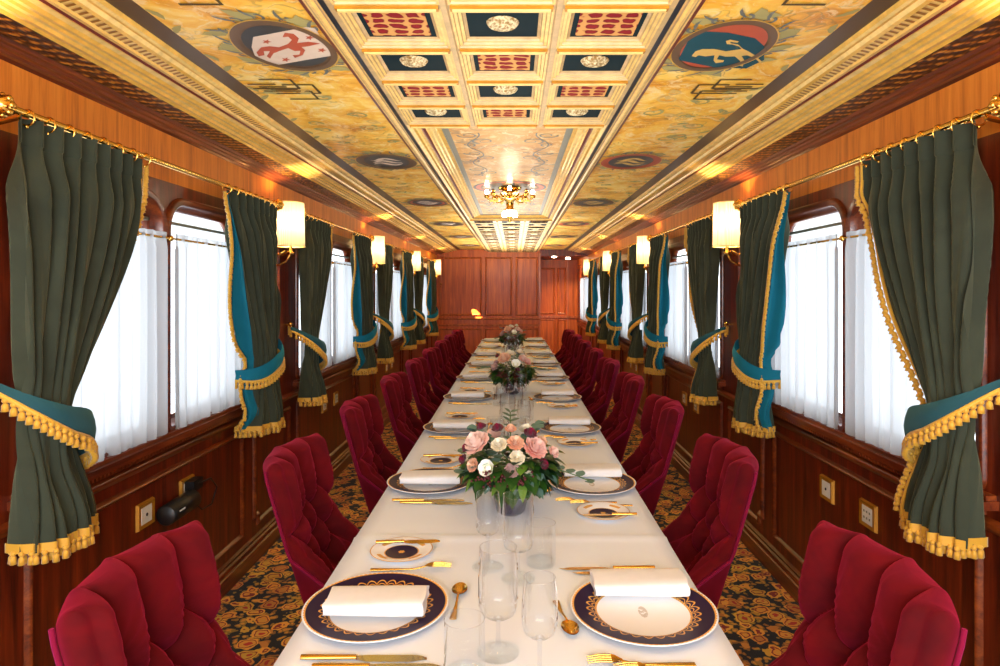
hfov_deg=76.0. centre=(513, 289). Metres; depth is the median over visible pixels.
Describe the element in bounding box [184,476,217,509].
power cable
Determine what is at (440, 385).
dining chair
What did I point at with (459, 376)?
dinner plate
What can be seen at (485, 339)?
folded napkin
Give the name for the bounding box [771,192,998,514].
window
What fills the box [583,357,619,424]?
dining chair
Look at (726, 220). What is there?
wall lamp
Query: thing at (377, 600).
folded napkin
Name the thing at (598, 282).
sheer curtain
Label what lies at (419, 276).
velvet curtain
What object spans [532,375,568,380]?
dinner plate
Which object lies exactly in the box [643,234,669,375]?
velvet curtain
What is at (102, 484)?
trim
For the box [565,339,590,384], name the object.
dining chair
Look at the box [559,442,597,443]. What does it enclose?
butter knife
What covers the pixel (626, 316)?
sheer curtain
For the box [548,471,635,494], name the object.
dinner plate
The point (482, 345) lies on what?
folded napkin
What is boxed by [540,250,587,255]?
trim
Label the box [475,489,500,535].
wine glass
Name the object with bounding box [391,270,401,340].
sheer curtain
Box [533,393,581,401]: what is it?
dinner plate
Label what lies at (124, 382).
sheer curtain
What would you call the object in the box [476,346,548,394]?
flower arrangement
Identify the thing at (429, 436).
table knife
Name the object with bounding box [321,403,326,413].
wall socket
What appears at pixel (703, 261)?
velvet curtain
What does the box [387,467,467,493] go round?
dinner plate
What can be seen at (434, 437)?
table knife
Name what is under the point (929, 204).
velvet curtain
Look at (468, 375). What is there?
folded napkin
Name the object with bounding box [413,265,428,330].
window
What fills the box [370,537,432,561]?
plate
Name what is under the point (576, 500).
fork
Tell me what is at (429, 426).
dinner plate
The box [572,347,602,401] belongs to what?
dining chair
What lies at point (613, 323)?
velvet curtain
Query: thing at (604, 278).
velvet curtain
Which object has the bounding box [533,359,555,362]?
folded napkin
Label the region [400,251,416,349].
velvet curtain
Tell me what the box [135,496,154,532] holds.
wall socket
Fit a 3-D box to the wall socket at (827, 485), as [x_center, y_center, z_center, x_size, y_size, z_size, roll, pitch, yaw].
[1.344,0.855,2.750,0.012,0.100,0.112,0,0,0]
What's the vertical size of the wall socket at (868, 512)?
0.100 m
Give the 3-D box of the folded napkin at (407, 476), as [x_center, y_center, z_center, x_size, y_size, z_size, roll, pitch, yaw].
[-0.293,0.657,2.249,0.209,0.034,0.098,0,0,-2]
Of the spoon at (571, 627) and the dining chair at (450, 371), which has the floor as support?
the dining chair at (450, 371)
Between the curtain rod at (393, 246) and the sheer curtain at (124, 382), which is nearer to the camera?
the sheer curtain at (124, 382)
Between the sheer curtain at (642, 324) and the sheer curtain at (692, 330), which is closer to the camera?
the sheer curtain at (692, 330)
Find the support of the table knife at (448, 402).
on the tablecloth
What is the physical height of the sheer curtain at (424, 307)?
0.806 m
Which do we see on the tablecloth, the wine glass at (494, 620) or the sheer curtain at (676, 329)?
the wine glass at (494, 620)
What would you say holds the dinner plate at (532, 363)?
on the tablecloth
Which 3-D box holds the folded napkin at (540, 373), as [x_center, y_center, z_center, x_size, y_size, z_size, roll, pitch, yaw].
[0.281,0.657,5.020,0.209,0.034,0.098,0,0,1]
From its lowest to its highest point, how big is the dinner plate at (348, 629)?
0.018 m
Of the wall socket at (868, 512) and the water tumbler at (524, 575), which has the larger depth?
the wall socket at (868, 512)
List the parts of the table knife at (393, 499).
handle, blade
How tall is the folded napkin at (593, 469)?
0.034 m
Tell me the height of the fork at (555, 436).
0.015 m
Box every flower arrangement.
[454,408,594,516]
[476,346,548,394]
[494,324,526,349]
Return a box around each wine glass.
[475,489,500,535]
[478,545,517,641]
[502,494,533,571]
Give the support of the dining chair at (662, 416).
on the floor
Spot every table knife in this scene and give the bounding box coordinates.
[300,654,426,661]
[312,663,438,665]
[392,498,463,501]
[400,501,472,504]
[429,436,465,437]
[434,437,465,438]
[448,402,486,403]
[453,403,488,404]
[560,565,654,569]
[573,572,589,573]
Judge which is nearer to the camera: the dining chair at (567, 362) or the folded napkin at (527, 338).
the dining chair at (567, 362)
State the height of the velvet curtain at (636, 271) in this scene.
1.184 m
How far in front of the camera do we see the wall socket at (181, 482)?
2.71 m
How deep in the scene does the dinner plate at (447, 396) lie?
4.04 m
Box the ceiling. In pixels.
[0,0,999,259]
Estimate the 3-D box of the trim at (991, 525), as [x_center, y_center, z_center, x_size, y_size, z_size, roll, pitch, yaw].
[1.340,0.387,6.250,0.020,1.797,14.700,0,0,0]
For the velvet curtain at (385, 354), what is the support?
hanging from the curtain rod at (393, 246)
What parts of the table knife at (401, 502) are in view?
handle, blade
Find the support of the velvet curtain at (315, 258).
hanging from the curtain rod at (371, 237)
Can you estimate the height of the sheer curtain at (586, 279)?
0.806 m
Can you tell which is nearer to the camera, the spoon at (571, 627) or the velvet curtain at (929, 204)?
the spoon at (571, 627)
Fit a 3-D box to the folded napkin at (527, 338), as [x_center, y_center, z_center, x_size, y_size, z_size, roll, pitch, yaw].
[0.275,0.657,8.600,0.209,0.034,0.098,0,0,-1]
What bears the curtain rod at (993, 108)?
attached to the wall at (800, 507)
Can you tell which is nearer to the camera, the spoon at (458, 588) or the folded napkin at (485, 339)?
the spoon at (458, 588)
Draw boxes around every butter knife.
[376,539,439,543]
[423,454,461,455]
[447,412,476,413]
[548,405,577,406]
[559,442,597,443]
[580,512,636,515]
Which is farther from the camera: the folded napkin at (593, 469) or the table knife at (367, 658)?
the folded napkin at (593, 469)
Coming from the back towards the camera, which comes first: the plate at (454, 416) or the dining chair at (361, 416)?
the plate at (454, 416)
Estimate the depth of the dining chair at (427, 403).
4.69 m
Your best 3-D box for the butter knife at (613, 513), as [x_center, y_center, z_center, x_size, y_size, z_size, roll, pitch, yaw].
[0.284,0.673,1.925,0.170,0.007,0.018,0,0,-1]
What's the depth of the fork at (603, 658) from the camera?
1.17 m
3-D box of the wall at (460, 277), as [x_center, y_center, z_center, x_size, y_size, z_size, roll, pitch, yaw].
[-0.477,0.350,11.730,1.905,2.220,0.060,0,0,0]
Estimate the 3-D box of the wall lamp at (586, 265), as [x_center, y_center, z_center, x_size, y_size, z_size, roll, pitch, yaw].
[1.244,-0.300,10.590,0.210,0.405,0.175,0,0,-27]
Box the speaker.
[156,489,200,525]
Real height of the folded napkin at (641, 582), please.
0.034 m
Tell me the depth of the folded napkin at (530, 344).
7.66 m
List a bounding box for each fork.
[370,561,451,570]
[423,464,460,467]
[553,436,595,439]
[555,497,616,502]
[570,499,632,505]
[586,653,695,665]
[613,661,646,665]
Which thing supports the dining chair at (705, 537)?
on the floor
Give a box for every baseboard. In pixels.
[217,389,412,598]
[612,390,800,604]
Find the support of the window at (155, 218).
in the wall at (52, 582)
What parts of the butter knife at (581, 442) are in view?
handle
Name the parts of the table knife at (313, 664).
handle, blade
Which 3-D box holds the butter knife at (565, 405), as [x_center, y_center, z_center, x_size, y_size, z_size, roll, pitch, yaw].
[0.284,0.673,3.715,0.170,0.007,0.018,0,0,-4]
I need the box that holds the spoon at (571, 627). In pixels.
[553,600,578,634]
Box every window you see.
[7,187,242,510]
[293,240,356,388]
[374,257,403,352]
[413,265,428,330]
[579,270,587,324]
[619,257,647,352]
[663,241,725,388]
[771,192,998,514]
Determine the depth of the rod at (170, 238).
2.62 m
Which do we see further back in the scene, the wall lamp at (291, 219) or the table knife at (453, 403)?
the table knife at (453, 403)
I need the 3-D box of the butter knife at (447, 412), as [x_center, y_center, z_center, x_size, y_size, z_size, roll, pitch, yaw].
[-0.284,0.673,3.505,0.170,0.007,0.018,0,0,-2]
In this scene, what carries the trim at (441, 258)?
attached to the wall at (460, 277)
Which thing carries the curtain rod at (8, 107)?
attached to the wall at (52, 582)
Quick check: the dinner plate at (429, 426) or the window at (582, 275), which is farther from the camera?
the window at (582, 275)
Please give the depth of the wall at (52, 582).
2.52 m
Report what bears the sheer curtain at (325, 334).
hanging from the rod
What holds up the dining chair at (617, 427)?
on the floor
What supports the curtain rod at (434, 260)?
attached to the wall at (52, 582)
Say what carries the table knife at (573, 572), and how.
on the tablecloth
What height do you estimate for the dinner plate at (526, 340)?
0.018 m
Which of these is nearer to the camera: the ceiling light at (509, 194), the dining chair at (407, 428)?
the dining chair at (407, 428)
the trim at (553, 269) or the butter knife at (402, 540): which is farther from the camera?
the trim at (553, 269)
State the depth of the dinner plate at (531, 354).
6.78 m
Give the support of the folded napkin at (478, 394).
on the dinner plate at (447, 396)
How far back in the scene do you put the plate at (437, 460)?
2.57 m
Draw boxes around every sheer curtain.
[72,228,167,462]
[175,234,243,428]
[300,265,331,373]
[333,260,355,363]
[376,272,390,346]
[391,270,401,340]
[422,275,427,326]
[580,278,583,319]
[584,277,587,321]
[597,275,600,325]
[621,270,631,339]
[640,271,645,346]
[665,260,687,363]
[688,282,718,377]
[771,234,838,429]
[845,229,925,456]
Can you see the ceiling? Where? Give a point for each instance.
(398, 118)
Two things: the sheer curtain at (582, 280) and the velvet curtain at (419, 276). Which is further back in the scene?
the sheer curtain at (582, 280)
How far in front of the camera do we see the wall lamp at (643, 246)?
5.91 m
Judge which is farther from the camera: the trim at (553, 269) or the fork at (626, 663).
the trim at (553, 269)
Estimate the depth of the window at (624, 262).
7.28 m
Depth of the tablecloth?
1.64 m
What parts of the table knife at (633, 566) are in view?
blade, handle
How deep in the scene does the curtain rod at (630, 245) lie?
7.32 m
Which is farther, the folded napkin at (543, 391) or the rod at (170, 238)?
the folded napkin at (543, 391)
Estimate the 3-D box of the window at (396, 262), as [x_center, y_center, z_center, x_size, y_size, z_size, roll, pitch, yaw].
[-1.423,0.121,7.180,0.115,1.022,1.600,0,0,0]
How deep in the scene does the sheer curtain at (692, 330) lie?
4.65 m
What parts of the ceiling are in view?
painted panel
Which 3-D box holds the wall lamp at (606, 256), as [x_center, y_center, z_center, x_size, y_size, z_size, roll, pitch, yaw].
[1.244,-0.300,8.290,0.210,0.405,0.175,0,0,-27]
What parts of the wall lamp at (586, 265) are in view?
lamp shade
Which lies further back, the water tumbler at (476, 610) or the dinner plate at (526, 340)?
the dinner plate at (526, 340)
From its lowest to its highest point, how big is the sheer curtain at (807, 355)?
0.806 m
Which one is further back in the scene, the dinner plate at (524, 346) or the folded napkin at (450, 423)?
the dinner plate at (524, 346)
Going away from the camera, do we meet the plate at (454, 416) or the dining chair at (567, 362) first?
the plate at (454, 416)
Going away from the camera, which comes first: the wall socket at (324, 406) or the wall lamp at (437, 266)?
the wall socket at (324, 406)
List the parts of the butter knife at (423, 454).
handle, blade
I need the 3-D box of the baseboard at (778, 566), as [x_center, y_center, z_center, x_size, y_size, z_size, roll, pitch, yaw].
[1.335,1.396,6.250,0.030,0.128,14.700,0,0,0]
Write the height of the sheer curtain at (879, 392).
0.806 m
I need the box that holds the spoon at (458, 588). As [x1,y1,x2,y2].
[449,582,466,619]
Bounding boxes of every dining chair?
[48,520,250,665]
[263,433,359,603]
[339,394,401,513]
[380,371,424,461]
[405,357,441,423]
[422,347,452,400]
[435,339,460,384]
[444,334,466,371]
[452,329,471,361]
[554,329,574,362]
[560,334,581,371]
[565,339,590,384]
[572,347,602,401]
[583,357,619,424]
[600,371,644,463]
[621,394,683,515]
[662,433,758,607]
[768,520,967,665]
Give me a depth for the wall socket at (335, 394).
5.03 m
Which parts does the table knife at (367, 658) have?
handle, blade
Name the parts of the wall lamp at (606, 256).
lamp shade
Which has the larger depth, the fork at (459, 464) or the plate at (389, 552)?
the fork at (459, 464)
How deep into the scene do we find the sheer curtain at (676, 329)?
5.15 m
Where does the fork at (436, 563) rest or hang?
on the tablecloth
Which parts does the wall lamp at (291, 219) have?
arm, lamp shade, shade trim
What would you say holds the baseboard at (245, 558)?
attached to the wall at (52, 582)
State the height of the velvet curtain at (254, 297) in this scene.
1.185 m
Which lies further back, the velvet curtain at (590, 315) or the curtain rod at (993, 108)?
the velvet curtain at (590, 315)
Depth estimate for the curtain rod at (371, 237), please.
4.67 m
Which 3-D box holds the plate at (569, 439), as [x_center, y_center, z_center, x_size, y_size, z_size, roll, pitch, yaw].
[0.274,0.682,2.860,0.162,0.012,0.162,0,0,0]
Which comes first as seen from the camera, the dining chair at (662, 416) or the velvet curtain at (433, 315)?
the dining chair at (662, 416)
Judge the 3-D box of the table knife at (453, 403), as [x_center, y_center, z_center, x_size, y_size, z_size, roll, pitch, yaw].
[-0.250,0.684,3.850,0.235,0.007,0.018,0,0,0]
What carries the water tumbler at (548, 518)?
on the tablecloth
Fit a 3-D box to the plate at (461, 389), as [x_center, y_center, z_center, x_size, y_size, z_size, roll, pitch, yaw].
[-0.294,0.682,4.359,0.162,0.012,0.162,0,0,0]
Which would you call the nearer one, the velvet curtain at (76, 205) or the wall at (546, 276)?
the velvet curtain at (76, 205)
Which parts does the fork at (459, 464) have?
handle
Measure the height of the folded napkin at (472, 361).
0.034 m
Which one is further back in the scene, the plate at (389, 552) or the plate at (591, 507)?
the plate at (591, 507)
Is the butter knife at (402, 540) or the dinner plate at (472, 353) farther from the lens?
the dinner plate at (472, 353)
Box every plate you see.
[301,572,448,642]
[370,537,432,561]
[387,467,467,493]
[420,453,458,464]
[423,421,484,433]
[443,393,491,400]
[445,412,474,418]
[456,375,491,380]
[459,388,482,390]
[465,362,491,366]
[472,353,499,355]
[524,346,549,347]
[526,340,545,341]
[526,353,553,355]
[530,362,560,366]
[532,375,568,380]
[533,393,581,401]
[541,382,561,385]
[541,422,600,433]
[547,403,572,408]
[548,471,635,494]
[557,437,592,446]
[570,581,718,646]
[577,502,629,519]
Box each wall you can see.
[0,59,436,665]
[437,250,539,354]
[540,260,577,353]
[578,62,999,665]
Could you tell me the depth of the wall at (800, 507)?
2.63 m
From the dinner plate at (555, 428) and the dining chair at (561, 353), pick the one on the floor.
the dining chair at (561, 353)
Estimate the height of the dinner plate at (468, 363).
0.018 m
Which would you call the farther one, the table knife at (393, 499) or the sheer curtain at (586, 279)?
the sheer curtain at (586, 279)
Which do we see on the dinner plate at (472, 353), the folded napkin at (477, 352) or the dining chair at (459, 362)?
the folded napkin at (477, 352)
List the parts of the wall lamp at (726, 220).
shade trim, lamp shade, arm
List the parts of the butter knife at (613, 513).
blade, handle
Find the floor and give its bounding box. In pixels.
[215,382,804,665]
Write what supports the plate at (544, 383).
on the tablecloth
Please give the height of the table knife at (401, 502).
0.007 m
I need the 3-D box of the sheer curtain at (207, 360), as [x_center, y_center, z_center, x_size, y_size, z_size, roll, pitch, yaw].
[-1.382,0.173,2.955,0.041,0.806,0.692,0,0,0]
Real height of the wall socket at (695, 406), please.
0.100 m
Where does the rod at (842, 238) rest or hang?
attached to the window at (852, 220)
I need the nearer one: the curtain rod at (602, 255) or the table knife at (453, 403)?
the table knife at (453, 403)
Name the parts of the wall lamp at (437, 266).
lamp shade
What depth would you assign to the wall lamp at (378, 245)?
5.91 m
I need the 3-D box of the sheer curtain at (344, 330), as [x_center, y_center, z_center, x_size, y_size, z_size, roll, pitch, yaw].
[-1.382,0.173,5.255,0.041,0.806,0.692,0,0,0]
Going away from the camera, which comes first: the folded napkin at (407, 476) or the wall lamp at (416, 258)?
the folded napkin at (407, 476)
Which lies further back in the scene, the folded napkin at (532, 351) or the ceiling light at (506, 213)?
the folded napkin at (532, 351)
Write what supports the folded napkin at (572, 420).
on the dinner plate at (555, 428)
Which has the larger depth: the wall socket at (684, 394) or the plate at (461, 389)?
the wall socket at (684, 394)
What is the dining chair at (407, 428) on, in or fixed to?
on the floor
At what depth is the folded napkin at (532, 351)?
6.76 m
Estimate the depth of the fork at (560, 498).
2.07 m
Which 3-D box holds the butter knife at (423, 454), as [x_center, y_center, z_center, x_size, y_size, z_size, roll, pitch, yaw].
[-0.284,0.673,2.610,0.170,0.007,0.018,0,0,-4]
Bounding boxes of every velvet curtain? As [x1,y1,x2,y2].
[0,115,148,565]
[223,190,285,437]
[285,216,332,406]
[350,234,377,375]
[373,244,393,363]
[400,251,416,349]
[414,257,425,343]
[426,260,438,335]
[585,260,597,335]
[597,257,609,343]
[606,251,622,349]
[627,244,647,363]
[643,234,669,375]
[683,217,731,405]
[731,190,789,438]
[854,119,999,560]
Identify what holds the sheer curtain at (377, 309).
hanging from the rod
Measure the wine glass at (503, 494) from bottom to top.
0.201 m
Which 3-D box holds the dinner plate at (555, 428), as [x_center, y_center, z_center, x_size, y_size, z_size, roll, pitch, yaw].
[0.274,0.680,3.150,0.308,0.018,0.308,0,0,0]
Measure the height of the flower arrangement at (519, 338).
0.303 m
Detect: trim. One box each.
[0,247,431,665]
[437,253,539,341]
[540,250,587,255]
[540,260,577,354]
[577,247,999,665]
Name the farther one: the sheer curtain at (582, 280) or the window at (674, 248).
the sheer curtain at (582, 280)
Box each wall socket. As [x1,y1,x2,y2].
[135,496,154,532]
[179,474,194,494]
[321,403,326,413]
[333,391,338,405]
[682,391,686,405]
[693,403,698,413]
[820,474,834,504]
[859,497,877,533]
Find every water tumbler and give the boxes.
[444,610,484,665]
[522,575,557,640]
[526,518,555,563]
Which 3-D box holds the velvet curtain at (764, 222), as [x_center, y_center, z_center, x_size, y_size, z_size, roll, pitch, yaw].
[1.231,0.135,3.213,0.217,1.184,0.628,0,0,9]
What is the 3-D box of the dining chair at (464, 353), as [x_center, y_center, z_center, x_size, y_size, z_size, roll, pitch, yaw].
[-0.495,0.994,8.418,0.650,0.936,0.449,0,0,0]
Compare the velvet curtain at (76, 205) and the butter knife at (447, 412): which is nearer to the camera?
the velvet curtain at (76, 205)
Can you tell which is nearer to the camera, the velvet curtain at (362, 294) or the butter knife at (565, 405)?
the butter knife at (565, 405)
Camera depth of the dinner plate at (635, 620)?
1.33 m
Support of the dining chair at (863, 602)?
on the floor
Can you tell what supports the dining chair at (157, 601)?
on the floor
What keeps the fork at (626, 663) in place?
on the tablecloth
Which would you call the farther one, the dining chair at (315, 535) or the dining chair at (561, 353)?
the dining chair at (561, 353)
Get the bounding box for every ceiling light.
[484,186,535,221]
[502,210,517,216]
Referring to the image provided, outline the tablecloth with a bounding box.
[273,339,743,665]
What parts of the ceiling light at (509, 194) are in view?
arm, arm, arm, arm, arm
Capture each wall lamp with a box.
[277,201,304,266]
[371,235,384,272]
[412,251,420,276]
[432,259,440,277]
[583,259,591,277]
[602,251,610,275]
[636,235,649,272]
[712,201,740,266]
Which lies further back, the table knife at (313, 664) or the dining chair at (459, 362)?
the dining chair at (459, 362)
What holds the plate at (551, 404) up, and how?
on the tablecloth
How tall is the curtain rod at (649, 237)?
0.084 m
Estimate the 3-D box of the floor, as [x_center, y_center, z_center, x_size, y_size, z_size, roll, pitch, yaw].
[-0.030,1.490,6.300,2.960,0.060,14.800,0,0,0]
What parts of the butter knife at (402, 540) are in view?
handle, blade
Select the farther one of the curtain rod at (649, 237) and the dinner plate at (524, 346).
the dinner plate at (524, 346)
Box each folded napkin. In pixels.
[322,585,428,616]
[399,470,459,483]
[433,419,475,427]
[451,391,484,397]
[462,373,489,377]
[471,360,493,363]
[476,351,495,353]
[481,344,497,346]
[484,338,498,340]
[527,338,541,339]
[528,343,545,345]
[531,350,549,353]
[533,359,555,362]
[536,371,563,375]
[541,389,573,394]
[548,416,590,424]
[562,463,621,476]
[590,568,689,596]
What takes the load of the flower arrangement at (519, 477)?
on the tablecloth
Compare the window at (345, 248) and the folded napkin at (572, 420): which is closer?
the folded napkin at (572, 420)
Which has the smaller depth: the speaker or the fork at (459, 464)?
the fork at (459, 464)
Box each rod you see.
[0,92,283,210]
[138,233,226,247]
[304,209,374,241]
[385,242,413,254]
[421,256,435,263]
[588,255,602,262]
[609,242,636,254]
[647,210,712,241]
[733,93,999,210]
[787,233,872,247]
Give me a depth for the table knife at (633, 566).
1.58 m
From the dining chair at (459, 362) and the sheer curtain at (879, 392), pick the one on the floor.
the dining chair at (459, 362)

